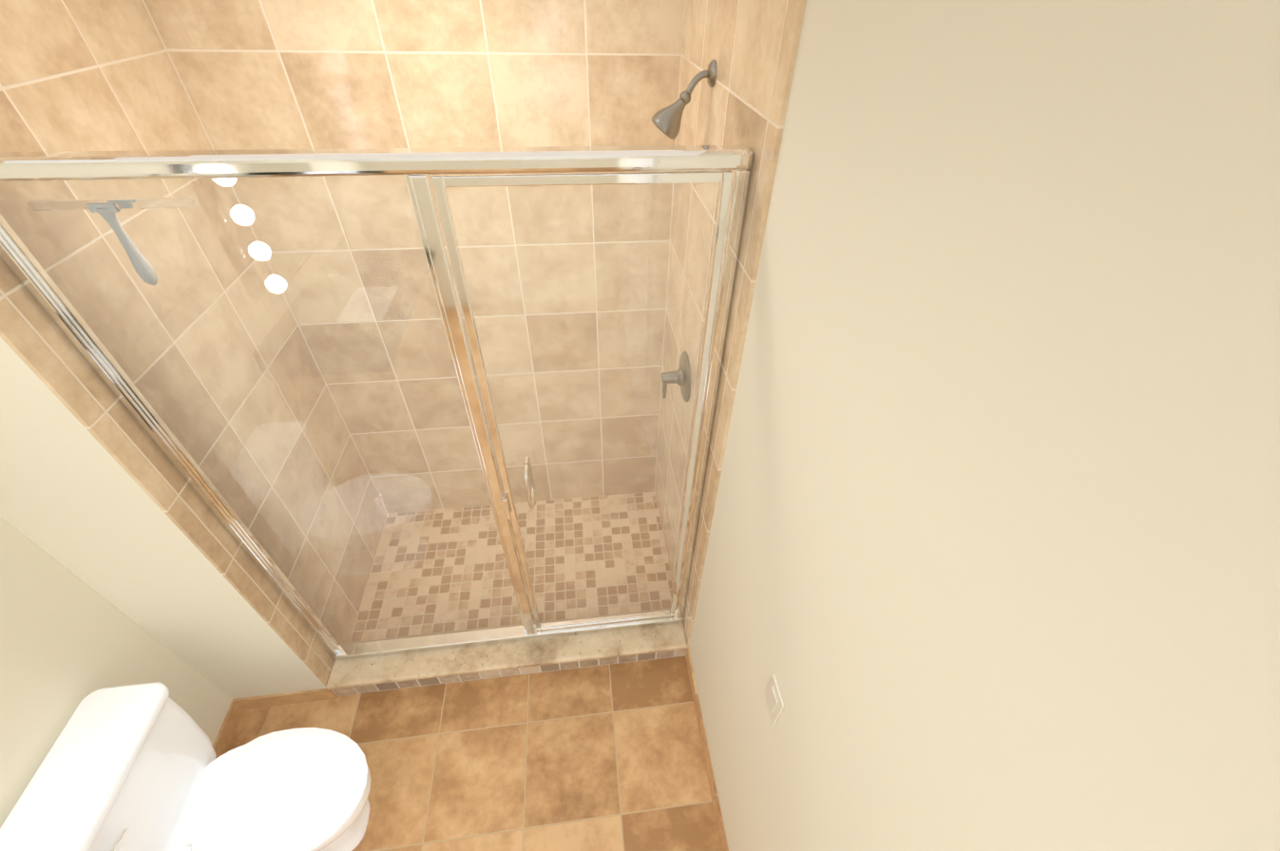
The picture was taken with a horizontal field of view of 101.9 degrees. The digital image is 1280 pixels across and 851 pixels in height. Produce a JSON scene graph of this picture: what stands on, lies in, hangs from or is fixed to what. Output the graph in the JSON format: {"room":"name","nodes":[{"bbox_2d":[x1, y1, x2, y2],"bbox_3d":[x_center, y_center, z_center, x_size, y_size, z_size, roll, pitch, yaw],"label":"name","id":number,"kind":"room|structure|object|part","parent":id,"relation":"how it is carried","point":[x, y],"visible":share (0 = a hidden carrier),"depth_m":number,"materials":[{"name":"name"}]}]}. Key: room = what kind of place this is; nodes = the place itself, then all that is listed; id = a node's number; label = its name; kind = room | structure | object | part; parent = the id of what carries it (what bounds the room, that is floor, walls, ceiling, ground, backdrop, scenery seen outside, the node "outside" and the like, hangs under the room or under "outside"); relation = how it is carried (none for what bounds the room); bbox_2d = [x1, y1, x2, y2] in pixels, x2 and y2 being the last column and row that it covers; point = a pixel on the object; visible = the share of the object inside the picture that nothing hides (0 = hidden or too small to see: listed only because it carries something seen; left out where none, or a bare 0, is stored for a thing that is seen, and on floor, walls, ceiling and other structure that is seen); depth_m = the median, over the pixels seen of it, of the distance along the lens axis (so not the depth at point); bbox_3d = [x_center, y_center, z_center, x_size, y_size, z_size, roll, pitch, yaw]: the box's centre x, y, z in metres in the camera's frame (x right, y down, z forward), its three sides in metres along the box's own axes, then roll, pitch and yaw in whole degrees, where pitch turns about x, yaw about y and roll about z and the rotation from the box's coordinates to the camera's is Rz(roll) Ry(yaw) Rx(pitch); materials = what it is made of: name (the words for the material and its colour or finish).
{"room":"bathroom","nodes":[
{"label":"bathroom","id":0,"kind":"room"},
{"bbox_2d":[0,515,232,828],"bbox_3d":[-1.572,0.979,0.530,0.100,2.560,4.385,-4,42,-6],"label":"wall","id":1,"kind":"structure","parent":0,"point":[69,641],"depth_m":1.46,"materials":[{"name":"beige paint"}]},
{"bbox_2d":[212,701,244,759],"bbox_3d":[-1.624,1.468,1.838,0.010,0.085,0.898,-4,42,-6],"label":"baseboard","id":2,"kind":"structure","parent":1,"relation":"attached to","point":[227,731],"depth_m":2.10,"materials":[{"name":"tile"}]},
{"bbox_2d":[0,337,326,699],"bbox_3d":[-1.537,-0.097,1.736,0.370,2.560,0.985,-4,42,-6],"label":"wall","id":3,"kind":"structure","parent":0,"point":[77,501],"depth_m":1.47,"materials":[{"name":"beige paint"}]},
{"bbox_2d":[0,0,387,686],"bbox_3d":[-1.347,-0.107,1.752,0.010,2.560,0.975,-4,42,-6],"label":"shower wall tile","id":4,"kind":"structure","parent":3,"relation":"attached to","point":[87,74],"depth_m":1.47,"materials":[{"name":"beige tile"}]},
{"bbox_2d":[231,688,337,709],"bbox_3d":[-1.497,1.155,2.193,0.379,0.085,0.010,-4,42,-6],"label":"baseboard","id":5,"kind":"structure","parent":3,"relation":"attached to","point":[284,698],"depth_m":2.18,"materials":[{"name":"tile"}]},
{"bbox_2d":[227,655,722,850],"bbox_3d":[-0.598,1.903,1.522,2.120,0.100,4.385,-4,42,-6],"label":"floor","id":6,"kind":"structure","parent":0,"point":[610,757],"depth_m":2.09,"materials":[{"name":"tile"}]},
{"bbox_2d":[0,682,371,850],"bbox_3d":[-1.240,1.196,1.643,0.742,0.767,0.486,-4,42,-6],"label":"toilet","id":7,"kind":"object","parent":6,"relation":"on","point":[136,768],"visible":1,"depth_m":1.54,"materials":[{"name":"white ceramic"}]},
{"bbox_3d":[-1.490,0.942,1.373,0.222,0.039,0.486,-4,42,-6],"label":"tank lid","id":8,"kind":"part","parent":7,"relation":"part of","materials":[{"name":"white ceramic"}]},
{"bbox_3d":[-1.498,1.098,1.512,0.203,0.377,0.464,-4,42,-6],"label":"tank","id":9,"kind":"part","parent":7,"relation":"part of","materials":[{"name":"white ceramic"}]},
{"bbox_3d":[-1.364,1.089,1.336,0.028,0.024,0.083,-4,42,-6],"label":"lever","id":10,"kind":"part","parent":7,"relation":"part of","materials":[{"name":"silver metal"}]},
{"bbox_3d":[-1.110,1.155,1.628,0.481,0.019,0.384,-4,42,-6],"label":"lid","id":11,"kind":"part","parent":7,"relation":"part of","materials":[{"name":"white ceramic"}]},
{"bbox_2d":[331,649,686,696],"bbox_3d":[-0.560,1.026,2.356,1.530,0.100,0.170,-4,42,-6],"label":"sill","id":12,"kind":"structure","parent":6,"relation":"on","point":[498,674],"depth_m":2.30,"materials":[{"name":"tile"}]},
{"bbox_2d":[325,609,687,689],"bbox_3d":[-0.557,0.982,2.308,1.530,0.030,0.193,-4,42,-6],"label":"shower curb","id":13,"kind":"object","parent":12,"relation":"on","point":[396,667],"visible":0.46,"depth_m":2.27,"materials":[{"name":"stone"}]},
{"bbox_2d":[0,169,750,659],"bbox_3d":[-0.543,0.216,1.686,1.526,1.939,0.110,-4,42,-6],"label":"shower door","id":14,"kind":"structure","parent":13,"relation":"on","point":[433,220],"depth_m":1.35,"materials":[{"name":"silver metal"}]},
{"bbox_2d":[25,196,198,210],"bbox_3d":[-1.061,-0.448,1.047,0.305,0.020,0.008,-4,42,-6],"label":"blade","id":15,"kind":"object","parent":14,"relation":"attached to","point":[81,204],"depth_m":1.04,"materials":[{"name":"beige rubber"}]},
{"bbox_2d":[0,175,523,649],"bbox_3d":[-0.880,0.230,1.642,0.781,1.919,0.001,-4,42,-6],"label":"door glass","id":16,"kind":"object","parent":14,"relation":"attached to","point":[338,539],"visible":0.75,"depth_m":1.34,"materials":[{"name":"clear glass"}]},
{"bbox_2d":[501,498,511,519],"bbox_3d":[-0.443,0.279,1.724,0.016,0.100,0.008,-4,42,-6],"label":"latch","id":17,"kind":"object","parent":14,"relation":"attached to","point":[506,509],"depth_m":1.72,"materials":[{"name":"silver metal"}]},
{"bbox_3d":[-0.359,0.185,1.689,0.013,0.173,0.110,-4,42,-6],"label":"handle","id":18,"kind":"part","parent":14,"relation":"part of","materials":[{"name":"silver metal"}]},
{"bbox_2d":[445,182,721,625],"bbox_3d":[-0.132,0.178,1.721,0.590,1.859,0.001,-4,42,-6],"label":"door glass","id":19,"kind":"object","parent":14,"relation":"attached to","point":[625,442],"visible":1,"depth_m":1.43,"materials":[{"name":"clear glass"}]},
{"bbox_2d":[349,492,672,642],"bbox_3d":[-0.621,0.728,2.738,1.530,0.033,0.805,-4,42,-6],"label":"pan","id":20,"kind":"object","parent":6,"relation":"on","point":[499,566],"depth_m":2.71,"materials":[{"name":"tile"}]},
{"bbox_2d":[688,0,1279,850],"bbox_3d":[0.432,0.844,0.744,0.100,2.560,4.385,-4,42,-6],"label":"wall","id":21,"kind":"structure","parent":0,"point":[991,563],"depth_m":0.49,"materials":[{"name":"beige paint"}]},
{"bbox_2d":[0,144,753,181],"bbox_3d":[-0.522,-0.522,1.027,1.526,0.040,0.060,-4,42,-6],"label":"header","id":22,"kind":"object","parent":21,"relation":"attached to","point":[74,165],"visible":1,"depth_m":1.00,"materials":[{"name":"silver metal"}]},
{"bbox_2d":[685,648,728,850],"bbox_3d":[0.413,2.099,1.196,0.010,0.085,3.195,-4,42,-6],"label":"baseboard","id":23,"kind":"structure","parent":21,"relation":"attached to","point":[715,797],"depth_m":2.05,"materials":[{"name":"tile"}]},
{"bbox_2d":[654,0,806,654],"bbox_3d":[0.181,-0.208,1.914,0.010,2.560,0.980,-4,42,-6],"label":"shower wall tile","id":24,"kind":"structure","parent":21,"relation":"attached to","point":[750,47],"depth_m":1.39,"materials":[{"name":"beige tile"}]},
{"bbox_2d":[661,351,690,401],"bbox_3d":[0.127,-0.181,1.950,0.091,0.190,0.190,-4,42,-6],"label":"shower valve","id":25,"kind":"object","parent":24,"relation":"attached to","point":[680,377],"depth_m":1.93,"materials":[{"name":"grey metal"}]},
{"bbox_2d":[651,59,716,139],"bbox_3d":[0.110,-0.856,1.368,0.157,0.180,0.082,-4,42,-6],"label":"shower head","id":26,"kind":"object","parent":24,"relation":"attached to","point":[666,121],"visible":1,"depth_m":1.36},
{"bbox_2d":[764,674,784,725],"bbox_3d":[0.313,0.645,1.218,0.008,0.116,0.072,-4,42,-6],"label":"switch plate","id":27,"kind":"object","parent":21,"relation":"attached to","point":[774,702],"visible":0.98,"depth_m":1.21,"materials":[{"name":"beige plastic"}]},
{"bbox_3d":[-0.835,-0.509,2.219,1.920,2.560,0.100,-4,42,-6],"label":"wall","id":28,"kind":"structure","parent":0,"visible":0},
{"bbox_2d":[142,0,685,514],"bbox_3d":[-0.644,-0.485,2.198,1.550,2.560,0.010,-4,42,-6],"label":"shower wall tile","id":29,"kind":"structure","parent":28,"relation":"attached to","point":[289,74],"depth_m":1.88,"materials":[{"name":"beige tile"}]}
]}

